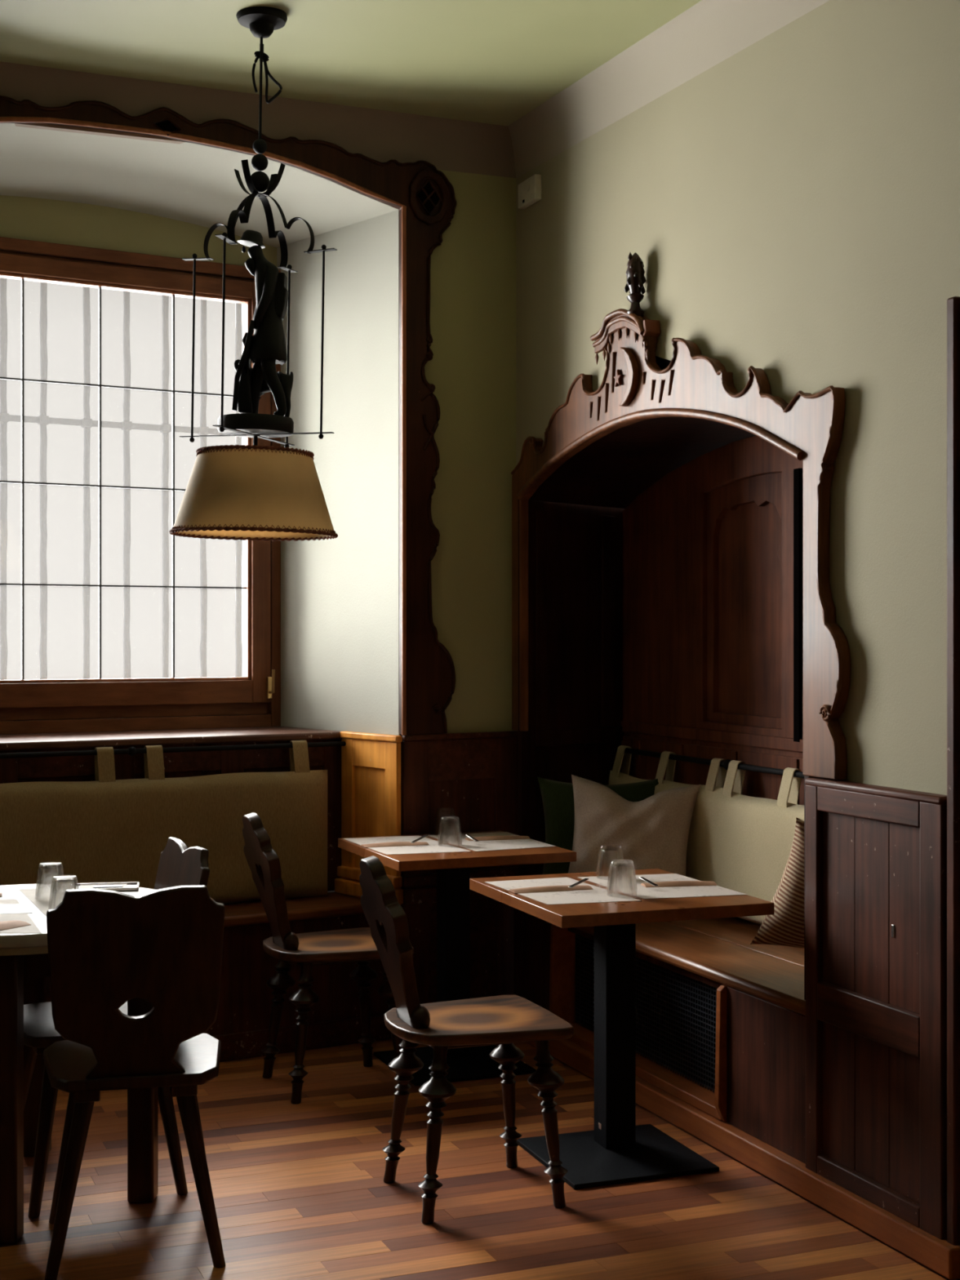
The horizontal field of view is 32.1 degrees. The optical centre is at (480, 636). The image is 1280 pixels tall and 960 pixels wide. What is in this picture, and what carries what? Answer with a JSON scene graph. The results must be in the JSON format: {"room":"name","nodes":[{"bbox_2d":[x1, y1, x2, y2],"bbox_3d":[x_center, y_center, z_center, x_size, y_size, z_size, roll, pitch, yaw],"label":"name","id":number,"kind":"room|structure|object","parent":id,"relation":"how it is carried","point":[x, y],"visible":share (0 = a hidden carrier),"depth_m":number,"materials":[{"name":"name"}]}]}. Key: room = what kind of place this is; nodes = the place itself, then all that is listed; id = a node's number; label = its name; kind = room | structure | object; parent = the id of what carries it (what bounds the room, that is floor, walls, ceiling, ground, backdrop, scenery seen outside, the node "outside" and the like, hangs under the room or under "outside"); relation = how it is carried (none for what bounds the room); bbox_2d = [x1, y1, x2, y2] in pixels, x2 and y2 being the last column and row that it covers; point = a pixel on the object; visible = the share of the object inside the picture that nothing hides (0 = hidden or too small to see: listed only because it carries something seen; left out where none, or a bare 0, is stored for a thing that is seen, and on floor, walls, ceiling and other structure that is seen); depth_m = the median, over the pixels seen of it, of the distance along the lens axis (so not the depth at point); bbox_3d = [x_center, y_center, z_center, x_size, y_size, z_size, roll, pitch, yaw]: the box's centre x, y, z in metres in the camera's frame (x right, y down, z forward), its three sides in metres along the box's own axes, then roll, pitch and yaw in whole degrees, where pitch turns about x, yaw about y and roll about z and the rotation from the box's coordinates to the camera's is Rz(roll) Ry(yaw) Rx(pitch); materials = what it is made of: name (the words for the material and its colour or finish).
{"room":"restaurant dining room","nodes":[
{"label":"restaurant dining room","id":0,"kind":"room"},
{"bbox_2d":[0,195,276,266],"bbox_3d":[-1.570,-0.102,6.401,1.700,3.125,0.270,0,0,-30],"label":"wall","id":1,"kind":"structure","parent":0,"point":[33,219],"depth_m":6.34,"materials":[{"name":"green paint"}]},
{"bbox_2d":[0,236,280,734],"bbox_3d":[-1.497,-0.552,6.277,1.600,1.825,0.176,0,0,-30],"label":"window","id":2,"kind":"structure","parent":1,"relation":"in","point":[252,700],"depth_m":6.40,"materials":[{"name":"brown wood"}]},
{"bbox_2d":[217,147,397,1035],"bbox_3d":[-2.658,-0.290,5.388,7.500,3.700,1.280,0,0,-30],"label":"wall","id":3,"kind":"structure","parent":0,"point":[217,148],"depth_m":7.01,"materials":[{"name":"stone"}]},
{"bbox_2d":[0,277,242,679],"bbox_3d":[-1.661,-0.550,6.596,1.560,1.831,0.035,0,0,-30],"label":"bars","id":4,"kind":"object","parent":3,"relation":"in","point":[86,423],"visible":0.76,"depth_m":6.64,"materials":[{"name":"grey metal"}]},
{"bbox_2d":[0,738,341,891],"bbox_3d":[-1.264,0.671,5.877,1.740,0.573,0.022,0,0,-30],"label":"panelling","id":5,"kind":"object","parent":3,"relation":"attached to","point":[197,763],"visible":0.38,"depth_m":6.02,"materials":[{"name":"brown wood"}]},
{"bbox_2d":[0,741,346,758],"bbox_3d":[-1.238,0.401,5.841,1.728,0.034,0.074,0,0,-30],"label":"rail","id":6,"kind":"object","parent":5,"relation":"attached to","point":[131,751],"visible":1,"depth_m":5.90,"materials":[{"name":"black metal"}]},
{"bbox_2d":[0,740,327,903],"bbox_3d":[-1.253,0.671,5.774,1.595,0.576,0.105,0,0,-30],"label":"cushion","id":7,"kind":"object","parent":6,"relation":"hanging from","point":[107,828],"visible":0.82,"depth_m":5.82,"materials":[{"name":"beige fabric"}]},
{"bbox_2d":[0,726,342,751],"bbox_3d":[-1.381,0.371,6.059,1.820,0.027,0.530,0,0,-30],"label":"windowsill","id":8,"kind":"structure","parent":3,"relation":"attached to","point":[258,734],"depth_m":6.04,"materials":[{"name":"brown wood"}]},
{"bbox_2d":[0,123,398,735],"bbox_3d":[-1.287,-0.642,5.917,1.806,2.045,0.850,0,0,-30],"label":"window reveal","id":9,"kind":"object","parent":3,"relation":"attached to","point":[340,595],"depth_m":6.19,"materials":[{"name":"paint"}]},
{"bbox_2d":[0,61,515,735],"bbox_3d":[-2.552,-0.290,4.662,6.950,3.700,0.100,0,0,-30],"label":"wall","id":10,"kind":"structure","parent":3,"relation":"in","point":[472,368],"depth_m":6.13,"materials":[{"name":"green paint"}]},
{"bbox_2d":[0,95,456,735],"bbox_3d":[-1.059,-0.700,5.528,2.245,2.107,0.052,0,0,-30],"label":"window surround","id":11,"kind":"object","parent":10,"relation":"attached to","point":[424,197],"visible":1,"depth_m":5.99,"materials":[{"name":"brown wood"}]},
{"bbox_2d":[334,731,403,905],"bbox_3d":[-0.409,0.682,6.108,0.052,0.655,0.383,0,0,-38],"label":"panel","id":12,"kind":"object","parent":3,"relation":"attached to","point":[371,762],"visible":0.77,"depth_m":6.13,"materials":[{"name":"brown wood"}]},
{"bbox_2d":[400,730,518,1040],"bbox_3d":[-0.065,0.905,6.104,0.500,1.105,0.060,0,0,-30],"label":"wainscot","id":13,"kind":"structure","parent":3,"relation":"attached to","point":[475,775],"depth_m":6.12,"materials":[{"name":"brown wood"}]},
{"bbox_2d":[0,0,701,125],"bbox_3d":[-1.213,-1.752,1.667,7.400,0.830,10.400,0,0,-22],"label":"ceiling","id":14,"kind":"structure","parent":0,"point":[495,62],"depth_m":5.13,"materials":[{"name":"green paint"}]},
{"bbox_2d":[168,6,337,541],"bbox_3d":[-0.656,-1.050,4.845,0.486,1.523,0.486,0,0,-34],"label":"pendant lamp","id":15,"kind":"object","parent":14,"relation":"hanging from","point":[242,492],"visible":1,"depth_m":4.78,"materials":[{"name":"black metal"}]},
{"bbox_2d":[0,1035,959,1279],"bbox_3d":[-0.859,1.520,1.325,7.800,0.120,9.500,0,0,-22],"label":"floor","id":16,"kind":"structure","parent":0,"point":[300,1191],"depth_m":4.26,"materials":[{"name":"brown wood"}]},
{"bbox_2d":[0,884,158,1244],"bbox_3d":[-1.200,1.085,4.375,0.850,0.749,0.850,0,0,0],"label":"table","id":17,"kind":"object","parent":16,"relation":"on","point":[24,976],"visible":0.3,"depth_m":4.05,"materials":[{"name":"brown wood"}]},
{"bbox_2d":[0,898,41,933],"bbox_3d":[-1.268,0.709,4.235,0.230,0.001,0.627,0,0,-22],"label":"placemat","id":18,"kind":"object","parent":17,"relation":"on","point":[33,928],"visible":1,"depth_m":4.16,"materials":[{"name":"paper"}]},
{"bbox_2d":[0,920,31,930],"bbox_3d":[-1.176,0.703,4.059,0.080,0.012,0.144,0,0,33],"label":"pouch","id":19,"kind":"object","parent":18,"relation":"on","point":[5,925],"visible":1,"depth_m":4.07,"materials":[{"name":"paper"}]},
{"bbox_2d":[0,903,31,914],"bbox_3d":[-1.226,0.709,4.341,0.096,0.001,0.182,0,0,-22],"label":"napkin","id":20,"kind":"object","parent":18,"relation":"on","point":[9,908],"visible":1,"depth_m":4.33,"materials":[{"name":"white fabric"}]},
{"bbox_2d":[18,888,48,915],"bbox_3d":[-1.091,0.710,4.467,0.220,0.001,0.552,0,0,-22],"label":"placemat","id":21,"kind":"object","parent":17,"relation":"on","point":[42,904],"visible":0.19,"depth_m":4.47,"materials":[{"name":"paper"}]},
{"bbox_2d":[35,861,63,900],"bbox_3d":[-1.165,0.661,4.523,0.083,0.094,0.083,0,0,20],"label":"tumbler","id":22,"kind":"object","parent":21,"relation":"on","point":[46,870],"visible":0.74,"depth_m":4.49,"materials":[{"name":"clear glass"}]},
{"bbox_2d":[48,874,79,910],"bbox_3d":[-1.065,0.661,4.272,0.083,0.094,0.083,0,0,-29],"label":"tumbler","id":23,"kind":"object","parent":21,"relation":"on","point":[60,883],"visible":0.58,"depth_m":4.24,"materials":[{"name":"clear glass"}]},
{"bbox_2d":[78,881,139,890],"bbox_3d":[-1.057,0.705,4.692,0.190,0.009,0.112,0,0,-10],"label":"placemat","id":24,"kind":"object","parent":17,"relation":"on","point":[131,886],"visible":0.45,"depth_m":4.70,"materials":[{"name":"paper"}]},
{"bbox_2d":[23,836,209,1218],"bbox_3d":[-1.006,1.011,4.462,0.484,0.895,0.430,0,0,-27],"label":"chair","id":25,"kind":"object","parent":16,"relation":"on","point":[179,864],"visible":0.42,"depth_m":4.37,"materials":[{"name":"brown wood"}]},
{"bbox_2d":[43,884,225,1279],"bbox_3d":[-0.824,1.011,3.974,0.430,0.895,0.484,0,0,-13],"label":"chair","id":26,"kind":"object","parent":16,"relation":"on","point":[163,948],"visible":1,"depth_m":3.79,"materials":[{"name":"brown wood"}]},
{"bbox_2d":[203,891,391,1062],"bbox_3d":[-1.169,1.210,5.726,1.790,0.499,0.350,0,0,-30],"label":"window bench","id":27,"kind":"object","parent":16,"relation":"on","point":[241,1025],"visible":0.23,"depth_m":5.86,"materials":[{"name":"brown wood"}]},
{"bbox_2d":[242,812,413,1104],"bbox_3d":[-0.515,1.012,5.423,0.510,0.896,0.428,0,0,-23],"label":"chair","id":28,"kind":"object","parent":16,"relation":"on","point":[308,949],"visible":0.88,"depth_m":5.34,"materials":[{"name":"black wood"}]},
{"bbox_2d":[337,831,576,1085],"bbox_3d":[-0.091,1.084,5.685,0.620,0.748,0.655,0,0,-22],"label":"pedestal table","id":29,"kind":"object","parent":16,"relation":"on","point":[453,868],"visible":0.75,"depth_m":5.63,"materials":[{"name":"brown wood"}]},
{"bbox_2d":[342,835,470,854],"bbox_3d":[-0.257,0.709,5.681,0.289,0.001,0.489,0,0,-22],"label":"placemat","id":30,"kind":"object","parent":29,"relation":"on","point":[433,847],"visible":0.81,"depth_m":5.62,"materials":[{"name":"paper"}]},
{"bbox_2d":[360,835,428,847],"bbox_3d":[-0.282,0.694,5.651,0.233,0.029,0.074,0,0,-19],"label":"pouch","id":31,"kind":"object","parent":30,"relation":"on","point":[415,842],"visible":1,"depth_m":5.64,"materials":[{"name":"paper"}]},
{"bbox_2d":[437,816,462,846],"bbox_3d":[-0.102,0.661,5.665,0.083,0.094,0.083,0,0,19],"label":"tumbler","id":32,"kind":"object","parent":30,"relation":"on","point":[450,834],"visible":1,"depth_m":5.64,"materials":[{"name":"clear glass"}]},
{"bbox_2d":[427,831,555,851],"bbox_3d":[0.039,0.709,5.787,0.306,0.001,0.478,0,0,-22],"label":"placemat","id":33,"kind":"object","parent":29,"relation":"on","point":[486,845],"visible":0.69,"depth_m":5.71,"materials":[{"name":"paper"}]},
{"bbox_2d":[433,807,455,835],"bbox_3d":[-0.124,0.661,5.970,0.083,0.094,0.083,0,0,30],"label":"tumbler","id":34,"kind":"object","parent":33,"relation":"on","point":[441,812],"visible":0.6,"depth_m":5.95,"materials":[{"name":"clear glass"}]},
{"bbox_2d":[464,834,530,841],"bbox_3d":[0.064,0.694,5.777,0.249,0.029,0.170,0,0,-15],"label":"pouch","id":35,"kind":"object","parent":33,"relation":"on","point":[504,837],"visible":1,"depth_m":5.82,"materials":[{"name":"paper"}]},
{"bbox_2d":[359,855,573,1224],"bbox_3d":[-0.059,1.012,4.355,0.510,0.896,0.428,0,0,-20],"label":"chair","id":36,"kind":"object","parent":16,"relation":"on","point":[504,1020],"visible":1,"depth_m":4.27,"materials":[{"name":"brown wood"}]},
{"bbox_2d":[469,868,773,1189],"bbox_3d":[0.378,1.084,4.672,0.615,0.748,0.700,0,0,-20],"label":"pedestal table","id":37,"kind":"object","parent":16,"relation":"on","point":[618,1150],"visible":0.81,"depth_m":4.62,"materials":[{"name":"brown wood"}]},
{"bbox_2d":[484,877,639,904],"bbox_3d":[0.224,0.709,4.650,0.262,0.001,0.473,0,0,-22],"label":"placemat","id":38,"kind":"object","parent":37,"relation":"on","point":[598,895],"visible":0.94,"depth_m":4.60,"materials":[{"name":"paper"}]},
{"bbox_2d":[508,878,593,893],"bbox_3d":[0.202,0.694,4.651,0.231,0.029,0.078,0,0,-19],"label":"pouch","id":39,"kind":"object","parent":38,"relation":"on","point":[575,886],"visible":1,"depth_m":4.64,"materials":[{"name":"paper"}]},
{"bbox_2d":[606,858,637,897],"bbox_3d":[0.389,0.661,4.570,0.083,0.094,0.083,0,0,29],"label":"tumbler","id":40,"kind":"object","parent":38,"relation":"on","point":[621,882],"visible":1,"depth_m":4.54,"materials":[{"name":"clear glass"}]},
{"bbox_2d":[577,873,746,898],"bbox_3d":[0.515,0.709,4.750,0.312,0.001,0.474,0,0,-22],"label":"placemat","id":41,"kind":"object","parent":37,"relation":"on","point":[643,892],"visible":0.75,"depth_m":4.67,"materials":[{"name":"paper"}]},
{"bbox_2d":[596,844,623,879],"bbox_3d":[0.384,0.661,4.898,0.083,0.094,0.083,0,0,25],"label":"tumbler","id":42,"kind":"object","parent":41,"relation":"on","point":[607,852],"visible":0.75,"depth_m":4.87,"materials":[{"name":"clear glass"}]},
{"bbox_2d":[639,876,716,887],"bbox_3d":[0.563,0.694,4.724,0.229,0.029,0.114,0,0,-11],"label":"pouch","id":43,"kind":"object","parent":41,"relation":"on","point":[671,883],"visible":1,"depth_m":4.74,"materials":[{"name":"paper"}]},
{"bbox_2d":[515,0,959,795],"bbox_3d":[1.831,-0.290,2.223,0.120,3.700,9.150,0,0,-22],"label":"wall","id":44,"kind":"structure","parent":0,"point":[789,208],"depth_m":4.33,"materials":[{"name":"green paint"}]},
{"bbox_2d":[518,173,541,208],"bbox_3d":[0.181,-1.629,6.105,0.031,0.090,0.157,0,0,-22],"label":"detector","id":45,"kind":"object","parent":44,"relation":"attached to","point":[529,190],"visible":1,"depth_m":6.07,"materials":[{"name":"white plastic"}]},
{"bbox_2d":[518,416,817,999],"bbox_3d":[0.734,0.133,5.495,0.612,1.650,2.175,0,0,-22],"label":"panelling","id":46,"kind":"object","parent":44,"relation":"attached to","point":[665,554],"visible":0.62,"depth_m":6.12,"materials":[{"name":"brown wood"}]},
{"bbox_2d":[615,746,804,777],"bbox_3d":[0.932,0.438,5.530,0.069,0.038,2.038,0,0,-22],"label":"rail","id":47,"kind":"object","parent":46,"relation":"attached to","point":[725,763],"visible":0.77,"depth_m":5.80,"materials":[{"name":"black metal"}]},
{"bbox_2d":[608,745,804,924],"bbox_3d":[0.889,0.681,5.522,0.095,0.523,2.054,0,0,-22],"label":"cushion","id":48,"kind":"object","parent":47,"relation":"hanging from","point":[736,842],"visible":0.28,"depth_m":5.53,"materials":[{"name":"fabric"}]},
{"bbox_2d":[507,0,829,177],"bbox_3d":[1.755,-1.696,2.197,0.100,0.492,8.760,0,0,-22],"label":"trim","id":49,"kind":"structure","parent":44,"relation":"attached to","point":[708,33],"depth_m":5.21,"materials":[{"name":"beige paint"}]},
{"bbox_2d":[511,252,850,780],"bbox_3d":[0.518,-0.425,5.218,0.069,1.583,2.136,0,0,-22],"label":"surround","id":50,"kind":"object","parent":44,"relation":"attached to","point":[637,384],"visible":1,"depth_m":4.88,"materials":[{"name":"brown wood"}]},
{"bbox_2d":[526,1038,959,1279],"bbox_3d":[0.609,1.424,4.992,0.070,0.072,2.600,0,0,-22],"label":"baseboard","id":51,"kind":"structure","parent":44,"relation":"attached to","point":[939,1255],"depth_m":4.40,"materials":[{"name":"brown wood"}]},
{"bbox_2d":[514,908,805,1164],"bbox_3d":[0.697,1.166,5.456,0.565,0.442,2.145,0,0,-22],"label":"bench","id":52,"kind":"object","parent":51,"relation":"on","point":[721,1016],"visible":0.68,"depth_m":5.04,"materials":[{"name":"brown wood"}]},
{"bbox_2d":[537,777,658,874],"bbox_3d":[0.438,0.730,6.053,0.461,0.436,0.152,0,0,4],"label":"throw pillow","id":53,"kind":"object","parent":52,"relation":"on","point":[557,797],"visible":0.24,"depth_m":6.03,"materials":[{"name":"green fabric"}]},
{"bbox_2d":[568,774,700,875],"bbox_3d":[0.519,0.723,5.787,0.488,0.473,0.191,0,0,12],"label":"throw pillow","id":54,"kind":"object","parent":52,"relation":"on","point":[652,832],"visible":0.73,"depth_m":5.74,"materials":[{"name":"beige fabric"}]},
{"bbox_2d":[575,934,716,1092],"bbox_3d":[0.545,1.177,5.326,0.003,0.355,1.130,0,0,-22],"label":"grille","id":55,"kind":"object","parent":52,"relation":"attached to","point":[695,1083],"depth_m":5.21,"materials":[{"name":"black metal"}]},
{"bbox_2d":[750,817,804,948],"bbox_3d":[1.024,0.729,4.707,0.509,0.461,0.224,0,0,-16],"label":"throw pillow","id":56,"kind":"object","parent":52,"relation":"on","point":[784,927],"visible":0.16,"depth_m":4.63,"materials":[{"name":"beige fabric"}]},
{"bbox_2d":[804,777,946,1239],"bbox_3d":[1.204,0.879,4.198,0.542,1.021,0.568,0,0,-22],"label":"wainscot","id":57,"kind":"structure","parent":44,"relation":"attached to","point":[876,855],"depth_m":4.08,"materials":[{"name":"wood"}]},
{"bbox_2d":[946,296,959,1245],"bbox_3d":[1.337,0.342,3.397,0.175,2.237,0.997,0,0,-22],"label":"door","id":58,"kind":"structure","parent":44,"relation":"in","point":[953,303],"depth_m":3.80,"materials":[{"name":"brown wood"}]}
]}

